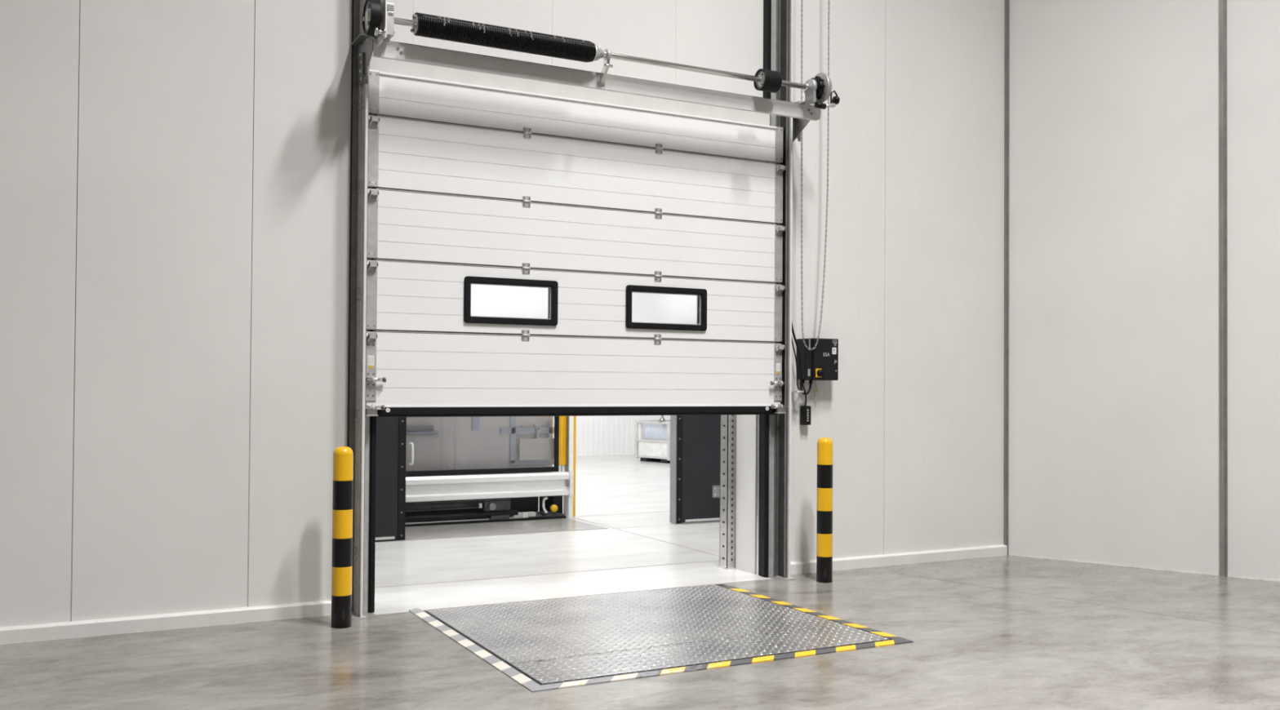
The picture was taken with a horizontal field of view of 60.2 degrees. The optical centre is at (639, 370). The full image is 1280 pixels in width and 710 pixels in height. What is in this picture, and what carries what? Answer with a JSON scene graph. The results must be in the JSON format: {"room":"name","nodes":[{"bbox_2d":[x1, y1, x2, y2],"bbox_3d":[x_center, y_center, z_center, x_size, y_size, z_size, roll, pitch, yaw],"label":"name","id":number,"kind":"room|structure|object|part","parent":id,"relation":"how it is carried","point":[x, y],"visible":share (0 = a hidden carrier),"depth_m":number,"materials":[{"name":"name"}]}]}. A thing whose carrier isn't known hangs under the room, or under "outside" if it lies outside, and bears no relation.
{"room":"warehouse loading bay","nodes":[
{"label":"warehouse loading bay","id":0,"kind":"room"},
{"bbox_2d":[0,0,1004,627],"bbox_3d":[-3.390,-3.423,6.764,16.175,10.000,0.400,1,-1,-28],"label":"wall","id":1,"kind":"structure","parent":0,"point":[175,175],"depth_m":7.07,"materials":[{"name":"grey"}]},
{"bbox_2d":[0,600,331,644],"bbox_3d":[-6.212,1.486,4.987,9.655,0.092,0.034,1,-1,-28],"label":"baseboard","id":2,"kind":"structure","parent":1,"relation":"attached to","point":[93,628],"depth_m":6.70,"materials":[{"name":"white plastic"}]},
{"bbox_2d":[346,0,381,619],"bbox_3d":[-1.767,-3.394,7.258,0.178,9.980,0.230,1,-1,-28],"label":"door track","id":3,"kind":"object","parent":1,"relation":"attached to","point":[362,428],"visible":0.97,"depth_m":7.26,"materials":[{"name":"metal"}]},
{"bbox_3d":[-1.821,-3.395,7.232,0.053,9.980,0.225,1,-1,-30],"label":"angle plate","id":4,"kind":"part","parent":3,"relation":"part of","materials":[{"name":"metal"}]},
{"bbox_3d":[-1.843,1.590,7.158,0.080,0.008,0.225,1,-1,-28],"label":"foot plate","id":5,"kind":"part","parent":3,"relation":"part of","materials":[{"name":"metal"}]},
{"bbox_2d":[369,53,769,125],"bbox_3d":[-0.393,-1.943,8.048,3.178,0.280,0.074,1,-1,-28],"label":"door panel","id":6,"kind":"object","parent":1,"relation":"attached to","point":[384,65],"depth_m":7.92,"materials":[{"name":"white metal"}]},
{"bbox_2d":[350,33,821,142],"bbox_3d":[-0.252,-1.975,7.907,3.518,0.302,0.445,1,-1,-28],"label":"support beam","id":7,"kind":"structure","parent":1,"relation":"attached to","point":[802,114],"depth_m":7.56,"materials":[{"name":"grey metal"}]},
{"bbox_2d":[362,0,839,109],"bbox_3d":[-0.105,-2.135,7.668,3.604,0.306,0.294,1,-1,-28],"label":"shaft","id":8,"kind":"object","parent":7,"relation":"attached to","point":[379,20],"visible":1,"depth_m":7.28,"materials":[{"name":"metal"}]},
{"bbox_2d":[755,414,761,576],"bbox_3d":[0.949,0.473,8.830,0.013,2.330,0.075,1,-1,-28],"label":"trim","id":9,"kind":"structure","parent":1,"relation":"attached to","point":[758,417],"depth_m":8.81,"materials":[{"name":"metal"}]},
{"bbox_2d":[760,0,795,580],"bbox_3d":[1.119,-3.352,8.768,0.178,9.980,0.230,1,-1,-28],"label":"door track","id":10,"kind":"object","parent":1,"relation":"attached to","point":[778,15],"visible":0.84,"depth_m":8.72,"materials":[{"name":"metal"}]},
{"bbox_2d":[364,70,787,417],"bbox_3d":[-0.332,-0.806,7.964,3.334,2.272,0.117,1,-1,-28],"label":"door","id":11,"kind":"structure","parent":10,"relation":"attached to","point":[531,254],"depth_m":7.85,"materials":[{"name":"metal"}]},
{"bbox_3d":[1.171,-3.352,8.797,0.053,9.980,0.225,1,-1,-25],"label":"angle plate","id":12,"kind":"part","parent":10,"relation":"part of","materials":[{"name":"metal"}]},
{"bbox_3d":[1.130,1.634,8.714,0.080,0.008,0.225,1,-1,-28],"label":"foot plate","id":13,"kind":"part","parent":10,"relation":"part of","materials":[{"name":"metal"}]},
{"bbox_2d":[791,322,812,395],"bbox_3d":[1.291,-2.580,8.898,0.278,5.559,0.139,1,-1,-28],"label":"power cable","id":14,"kind":"object","parent":1,"relation":"attached to","point":[793,331],"visible":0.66,"depth_m":8.80,"materials":[{"name":"black plastic"}]},
{"bbox_2d":[795,337,838,383],"bbox_3d":[1.448,-0.071,8.934,0.323,0.367,0.175,1,-1,-28],"label":"control box","id":15,"kind":"object","parent":1,"relation":"attached to","point":[820,363],"visible":0.98,"depth_m":8.89,"materials":[{"name":"black plastic"}]},
{"bbox_2d":[800,385,810,425],"bbox_3d":[1.334,0.272,8.922,0.088,0.344,0.052,1,-1,-28],"label":"handset","id":16,"kind":"object","parent":15,"relation":"hanging from","point":[805,411],"visible":0.97,"depth_m":8.91,"materials":[{"name":"black plastic"}]},
{"bbox_3d":[1.325,0.196,8.909,0.058,0.192,0.014,1,-1,-44],"label":"cord","id":17,"kind":"part","parent":16,"relation":"part of","materials":[{"name":"black plastic"}]},
{"bbox_3d":[1.339,0.367,8.925,0.074,0.154,0.050,1,-1,-28],"label":"casing","id":18,"kind":"part","parent":16,"relation":"part of","materials":[{"name":"black plastic"}]},
{"bbox_2d":[813,380,818,403],"bbox_3d":[1.436,0.176,9.005,0.041,0.191,0.015,1,-1,-28],"label":"keys","id":19,"kind":"object","parent":15,"relation":"hanging from","point":[815,390],"visible":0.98,"depth_m":9.00,"materials":[{"name":"metal"}]},
{"bbox_2d":[815,368,826,377],"bbox_3d":[1.452,0.024,8.859,0.077,0.070,0.041,1,-1,-28],"label":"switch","id":20,"kind":"object","parent":15,"relation":"attached to","point":[819,372],"depth_m":8.86,"materials":[{"name":"yellow plastic"}]},
{"bbox_2d":[790,544,1007,574],"bbox_3d":[2.223,1.609,9.400,2.435,0.092,0.034,1,-1,-28],"label":"baseboard","id":21,"kind":"structure","parent":1,"relation":"attached to","point":[875,561],"depth_m":9.40,"materials":[{"name":"white plastic"}]},
{"bbox_2d":[552,415,670,456],"bbox_3d":[-6.503,-1.431,21.098,24.000,6.400,0.215,1,-1,-28],"label":"wall","id":22,"kind":"structure","parent":0,"point":[596,435],"depth_m":23.97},
{"bbox_2d":[0,454,1279,709],"bbox_3d":[0.055,1.726,8.475,24.000,0.201,33.000,1,-1,-28],"label":"floor","id":23,"kind":"structure","parent":0,"point":[1008,632],"depth_m":6.35,"materials":[{"name":"concrete"}]},
{"bbox_2d":[331,446,353,628],"bbox_3d":[-1.848,1.032,6.851,0.122,1.114,0.122,1,-1,-28],"label":"bollard","id":24,"kind":"object","parent":23,"relation":"on","point":[343,456],"visible":1,"depth_m":6.80,"materials":[{"name":"yellow metal"}]},
{"bbox_2d":[405,416,576,527],"bbox_3d":[-1.951,0.587,12.117,2.592,2.160,0.448,1,-1,-28],"label":"machine","id":25,"kind":"object","parent":23,"relation":"on","point":[496,468],"visible":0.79,"depth_m":12.21,"materials":[{"name":"white metal"}]},
{"bbox_3d":[-2.414,0.887,11.669,0.028,0.246,0.069,1,-1,-44],"label":"handle","id":26,"kind":"part","parent":25,"relation":"part of","materials":[{"name":"white plastic"}]},
{"bbox_3d":[-2.067,0.442,12.136,2.400,1.850,0.030,1,-1,-28],"label":"panel","id":27,"kind":"part","parent":25,"relation":"part of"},
{"bbox_3d":[-1.978,0.320,11.959,2.390,1.630,0.030,1,-1,-28],"label":"glazing frame","id":28,"kind":"part","parent":25,"relation":"part of","materials":[{"name":"black plastic"}]},
{"bbox_3d":[-1.938,1.651,11.931,2.470,0.028,0.030,1,-1,-28],"label":"rail","id":29,"kind":"part","parent":25,"relation":"part of","materials":[{"name":"black plastic"}]},
{"bbox_3d":[-1.182,0.896,12.521,0.432,0.245,0.100,1,-1,-28],"label":"pale plate","id":30,"kind":"part","parent":25,"relation":"part of","materials":[{"name":"grey metal"}]},
{"bbox_3d":[-0.967,1.559,12.440,0.084,0.083,0.050,1,-1,-28],"label":"yellow knob","id":31,"kind":"part","parent":25,"relation":"part of","materials":[{"name":"yellow plastic"}]},
{"bbox_3d":[-0.895,0.301,12.573,0.094,1.560,0.086,1,-1,-28],"label":"yellow post","id":32,"kind":"part","parent":25,"relation":"part of","materials":[{"name":"yellow metal"}]},
{"bbox_3d":[-0.811,0.602,12.563,0.058,2.160,0.175,1,-1,-28],"label":"white post","id":33,"kind":"part","parent":25,"relation":"part of","materials":[{"name":"metal"}]},
{"bbox_2d":[375,518,608,542],"bbox_3d":[-1.941,1.654,11.342,3.120,0.004,0.990,1,-1,-28],"label":"plate","id":34,"kind":"object","parent":23,"relation":"on","point":[499,528],"visible":0.64,"depth_m":11.52,"materials":[{"name":"grey concrete"}]},
{"bbox_2d":[635,419,670,463],"bbox_3d":[0.934,1.424,21.843,1.010,0.815,1.980,1,-1,-42],"label":"machine","id":35,"kind":"object","parent":23,"relation":"on","point":[652,437],"visible":0.38,"depth_m":21.97,"materials":[{"name":"white metal"}]},
{"bbox_2d":[658,415,665,421],"bbox_3d":[0.448,-0.381,21.741,0.150,2.785,0.150,1,-1,-28],"label":"pole","id":36,"kind":"object","parent":35,"relation":"on","point":[662,419],"visible":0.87,"depth_m":21.68,"materials":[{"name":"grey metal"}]},
{"bbox_2d":[408,584,913,692],"bbox_3d":[0.029,1.600,6.945,2.418,0.010,2.220,1,-1,-28],"label":"dock leveller","id":37,"kind":"object","parent":23,"relation":"on","point":[549,644],"visible":1,"depth_m":6.66,"materials":[{"name":"metal"}]},
{"bbox_3d":[-1.008,1.585,6.402,0.076,0.005,2.220,1,-1,-28],"label":"hazard frame","id":38,"kind":"part","parent":37,"relation":"part of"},
{"bbox_3d":[-0.516,1.580,5.969,0.086,0.005,0.067,1,-1,-28],"label":"lifting handle","id":39,"kind":"part","parent":37,"relation":"part of","materials":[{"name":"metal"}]},
{"bbox_3d":[-0.067,1.601,7.134,2.231,0.004,1.557,1,-1,-28],"label":"deck plate","id":40,"kind":"part","parent":37,"relation":"part of","materials":[{"name":"metal"}]},
{"bbox_3d":[0.303,1.594,6.442,2.245,0.010,0.010,1,-1,-28],"label":"hinge rod","id":41,"kind":"part","parent":37,"relation":"part of","materials":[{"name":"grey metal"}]},
{"bbox_3d":[0.400,1.591,6.242,2.231,0.004,0.432,1,-1,-28],"label":"lip plate","id":42,"kind":"part","parent":37,"relation":"part of","materials":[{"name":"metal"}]},
{"bbox_3d":[0.525,1.590,5.997,2.418,0.005,0.080,1,-1,-28],"label":"hazard frame","id":43,"kind":"part","parent":37,"relation":"part of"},
{"bbox_3d":[1.108,1.615,7.413,0.073,0.005,2.050,1,-1,-28],"label":"hazard frame","id":44,"kind":"part","parent":37,"relation":"part of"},
{"bbox_2d":[715,414,736,568],"bbox_3d":[0.754,0.042,9.215,0.160,3.200,0.150,1,-1,-28],"label":"upright","id":45,"kind":"object","parent":23,"relation":"on","point":[727,422],"visible":0.41,"depth_m":9.15,"materials":[{"name":"silver metal"}]},
{"bbox_3d":[0.743,1.632,9.191,0.160,0.020,0.150,1,-1,-28],"label":"plate","id":46,"kind":"part","parent":45,"relation":"part of","materials":[{"name":"metal"}]},
{"bbox_2d":[816,437,832,582],"bbox_3d":[1.431,1.080,8.550,0.122,1.114,0.122,1,-1,-28],"label":"bollard","id":47,"kind":"object","parent":23,"relation":"on","point":[824,445],"visible":1,"depth_m":8.50,"materials":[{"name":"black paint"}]},
{"bbox_2d":[800,0,830,350],"bbox_3d":[1.408,-2.666,8.855,0.286,5.018,0.018,1,-1,-28],"label":"pull chain","id":48,"kind":"object","parent":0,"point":[801,0],"visible":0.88,"depth_m":8.80,"materials":[{"name":"grey metal"}]},
{"bbox_2d":[1008,0,1279,582],"bbox_3d":[10.443,-3.358,4.783,18.300,10.000,0.209,0,-1,37],"label":"wall","id":49,"kind":"structure","parent":0,"point":[1113,106],"depth_m":9.31,"materials":[{"name":"white paint"}]},
{"bbox_2d":[1003,0,1009,555],"bbox_3d":[3.340,-3.328,10.042,0.040,10.000,0.020,0,-1,37],"label":"trim","id":50,"kind":"structure","parent":49,"relation":"attached to","point":[1006,19],"depth_m":10.00,"materials":[{"name":"grey metal"}]},
{"bbox_2d":[1218,0,1227,577],"bbox_3d":[4.742,-3.335,8.978,0.058,10.000,0.020,0,-1,37],"label":"trim","id":51,"kind":"structure","parent":49,"relation":"attached to","point":[1223,246],"depth_m":8.93,"materials":[{"name":"grey metal"}]},
{"bbox_3d":[-1.462,-1.543,11.251,23.800,6.400,0.140,1,-1,-28],"label":"wall","id":52,"kind":"structure","parent":0,"visible":0},
{"bbox_2d":[375,417,406,541],"bbox_3d":[-2.722,0.574,10.471,1.000,2.114,0.150,1,-1,-28],"label":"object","id":53,"kind":"object","parent":52,"relation":"attached to","point":[391,432],"visible":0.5,"depth_m":10.59,"materials":[{"name":"black metal"}]},
{"bbox_2d":[669,414,719,524],"bbox_3d":[0.839,0.626,12.340,1.056,2.114,0.160,1,-1,-28],"label":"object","id":54,"kind":"object","parent":52,"relation":"attached to","point":[695,440],"visible":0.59,"depth_m":12.15,"materials":[{"name":"black metal"}]},
{"bbox_3d":[0.872,1.352,12.285,0.150,0.137,0.018,1,-1,-28],"label":"hinge plate","id":55,"kind":"part","parent":54,"relation":"part of","materials":[{"name":"grey metal"}]}
]}

